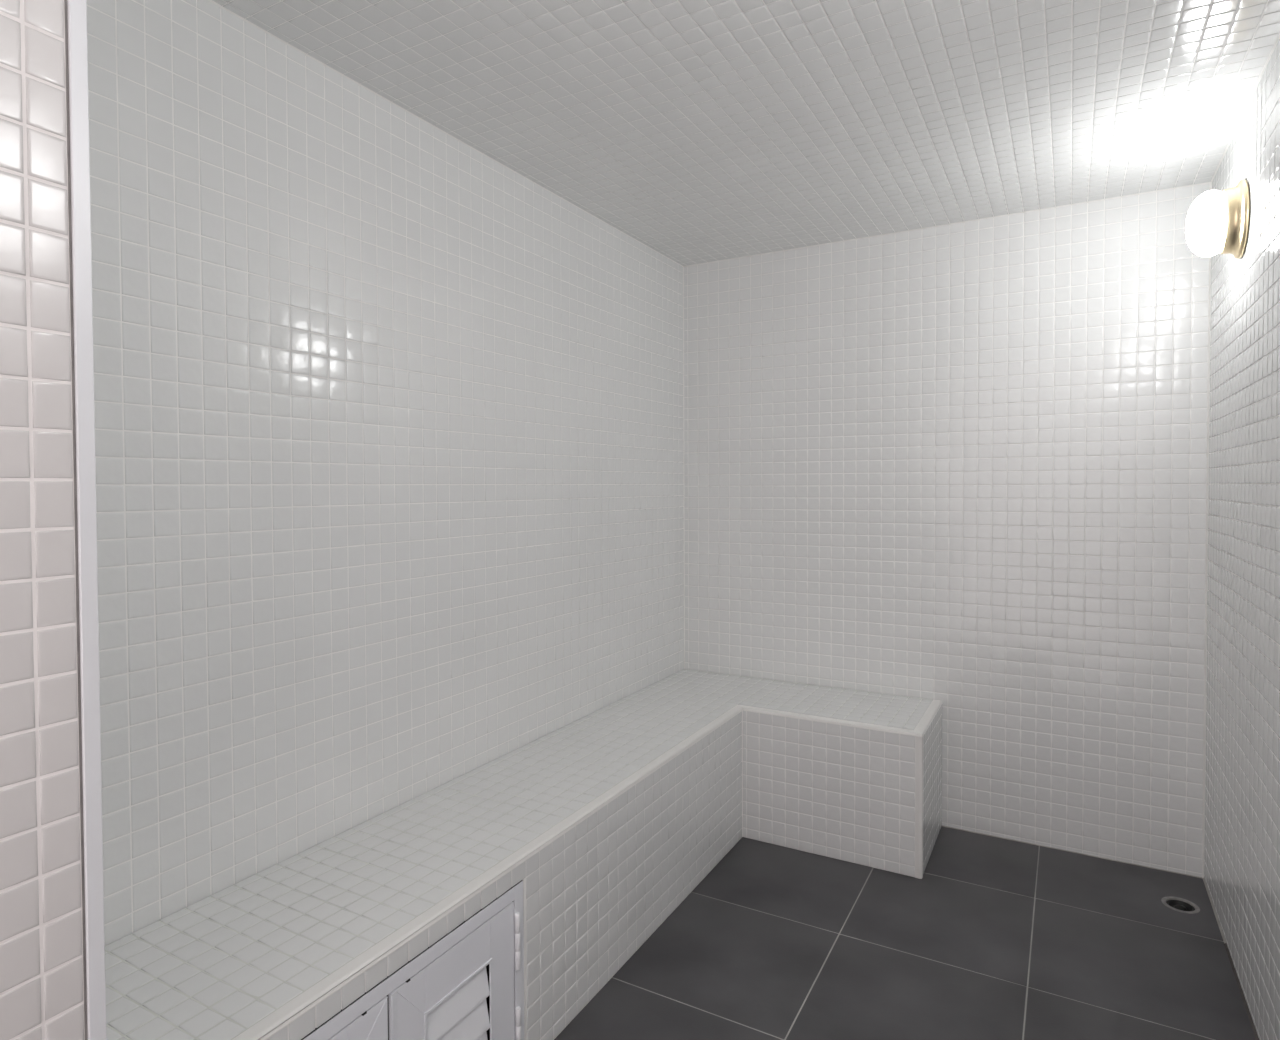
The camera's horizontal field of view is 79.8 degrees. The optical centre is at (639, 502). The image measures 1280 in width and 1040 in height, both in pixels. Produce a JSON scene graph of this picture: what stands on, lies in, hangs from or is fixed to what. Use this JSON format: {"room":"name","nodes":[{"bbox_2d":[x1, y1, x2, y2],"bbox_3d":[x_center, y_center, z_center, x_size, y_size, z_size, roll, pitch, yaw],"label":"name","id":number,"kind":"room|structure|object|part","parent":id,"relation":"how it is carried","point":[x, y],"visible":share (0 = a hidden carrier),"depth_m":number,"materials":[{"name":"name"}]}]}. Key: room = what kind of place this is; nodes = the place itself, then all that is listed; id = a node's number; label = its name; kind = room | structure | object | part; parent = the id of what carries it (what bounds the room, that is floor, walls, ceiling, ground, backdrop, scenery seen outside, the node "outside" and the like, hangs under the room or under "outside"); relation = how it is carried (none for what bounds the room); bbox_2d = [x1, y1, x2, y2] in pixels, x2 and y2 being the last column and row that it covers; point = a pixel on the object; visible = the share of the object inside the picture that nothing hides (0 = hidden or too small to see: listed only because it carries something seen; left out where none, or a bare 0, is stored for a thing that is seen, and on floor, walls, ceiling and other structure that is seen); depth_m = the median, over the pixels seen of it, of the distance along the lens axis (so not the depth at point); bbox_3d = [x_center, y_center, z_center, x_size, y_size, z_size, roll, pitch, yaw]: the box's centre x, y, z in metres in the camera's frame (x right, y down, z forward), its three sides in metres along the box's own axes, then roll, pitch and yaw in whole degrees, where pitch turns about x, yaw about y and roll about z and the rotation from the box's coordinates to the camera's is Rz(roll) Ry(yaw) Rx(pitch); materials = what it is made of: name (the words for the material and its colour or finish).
{"room":"spa","nodes":[
{"label":"spa","id":0,"kind":"room"},
{"bbox_2d":[0,0,84,1039],"bbox_3d":[-1.210,0.162,0.383,0.684,2.302,1.376,0,1,29],"label":"wall","id":1,"kind":"structure","parent":0,"point":[42,968],"depth_m":0.77,"materials":[{"name":"tile"}]},
{"bbox_2d":[64,0,106,1039],"bbox_3d":[-0.582,0.150,0.807,0.006,2.302,0.019,0,1,29],"label":"trim","id":2,"kind":"structure","parent":1,"relation":"attached to","point":[76,44],"depth_m":0.80,"materials":[{"name":"white"}]},
{"bbox_2d":[87,0,684,945],"bbox_3d":[-0.470,0.118,2.335,0.063,2.402,2.755,0,1,29],"label":"wall","id":3,"kind":"structure","parent":0,"point":[389,422],"depth_m":1.81,"materials":[{"name":"white tile"}]},
{"bbox_2d":[212,0,1279,265],"bbox_3d":[0.036,-1.042,1.201,1.923,0.061,4.071,0,1,29],"label":"ceiling","id":4,"kind":"structure","parent":0,"point":[699,131],"depth_m":1.93,"materials":[{"name":"white tile"}]},
{"bbox_2d":[554,826,1255,1039],"bbox_3d":[0.044,1.328,1.268,2.001,0.081,4.100,0,1,29],"label":"floor","id":5,"kind":"structure","parent":0,"point":[997,938],"depth_m":2.13,"materials":[{"name":"tile"}]},
{"bbox_2d":[105,669,942,1039],"bbox_3d":[0.025,1.029,2.043,1.100,0.487,2.692,0,1,29],"label":"tiled bench","id":6,"kind":"object","parent":5,"relation":"on","point":[607,820],"visible":0.98,"depth_m":2.00,"materials":[{"name":"white tile"}]},
{"bbox_2d":[301,880,523,1039],"bbox_3d":[-0.574,1.046,1.450,0.305,0.391,0.775,0,1,29],"label":"base cabinet","id":7,"kind":"object","parent":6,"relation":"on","point":[468,984],"visible":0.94,"depth_m":1.54,"materials":[{"name":"white paint"}]},
{"bbox_3d":[-0.547,1.052,1.230,0.025,0.325,0.352,0,1,29],"label":"door","id":8,"kind":"part","parent":7,"relation":"part of","materials":[{"name":"white paint"}]},
{"bbox_3d":[-0.372,1.045,1.540,0.026,0.325,0.352,0,1,29],"label":"door","id":9,"kind":"part","parent":7,"relation":"part of","materials":[{"name":"white paint"}]},
{"bbox_2d":[1161,896,1199,913],"bbox_3d":[1.688,1.272,2.393,0.099,0.032,0.099,0,1,29],"label":"floor drain","id":10,"kind":"object","parent":5,"relation":"in","point":[1178,904],"visible":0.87,"depth_m":2.40,"materials":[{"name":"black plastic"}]},
{"bbox_2d":[683,182,1209,876],"bbox_3d":[1.076,0.097,3.009,1.982,2.402,0.064,0,1,29],"label":"wall","id":11,"kind":"structure","parent":0,"point":[962,465],"depth_m":2.85,"materials":[{"name":"white tile"}]},
{"bbox_2d":[942,825,1225,943],"bbox_3d":[0.939,1.249,2.840,1.921,0.007,0.420,0,1,29],"label":"trim","id":12,"kind":"structure","parent":11,"relation":"attached to","point":[1213,907],"depth_m":2.64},
{"bbox_2d":[1202,33,1279,1039],"bbox_3d":[0.902,0.145,0.742,0.066,2.402,4.071,0,1,29],"label":"wall","id":13,"kind":"structure","parent":0,"point":[1241,814],"depth_m":1.96,"materials":[{"name":"white tile"}]},
{"bbox_2d":[1186,179,1249,258],"bbox_3d":[1.554,-0.755,2.075,0.124,0.202,0.202,0,1,29],"label":"wall lamp","id":14,"kind":"object","parent":13,"relation":"attached to","point":[1217,221],"visible":1,"depth_m":2.02,"materials":[{"name":"white glass"}]},
{"bbox_3d":[1.544,-0.755,2.081,0.100,0.172,0.172,0,1,29],"label":"glass globe","id":15,"kind":"part","parent":14,"relation":"part of","materials":[{"name":"white glass"}]},
{"bbox_2d":[1224,943,1258,1039],"bbox_3d":[0.777,1.298,0.598,0.007,0.005,3.650,0,1,29],"label":"trim","id":16,"kind":"structure","parent":13,"relation":"attached to","point":[1225,944],"depth_m":1.97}
]}

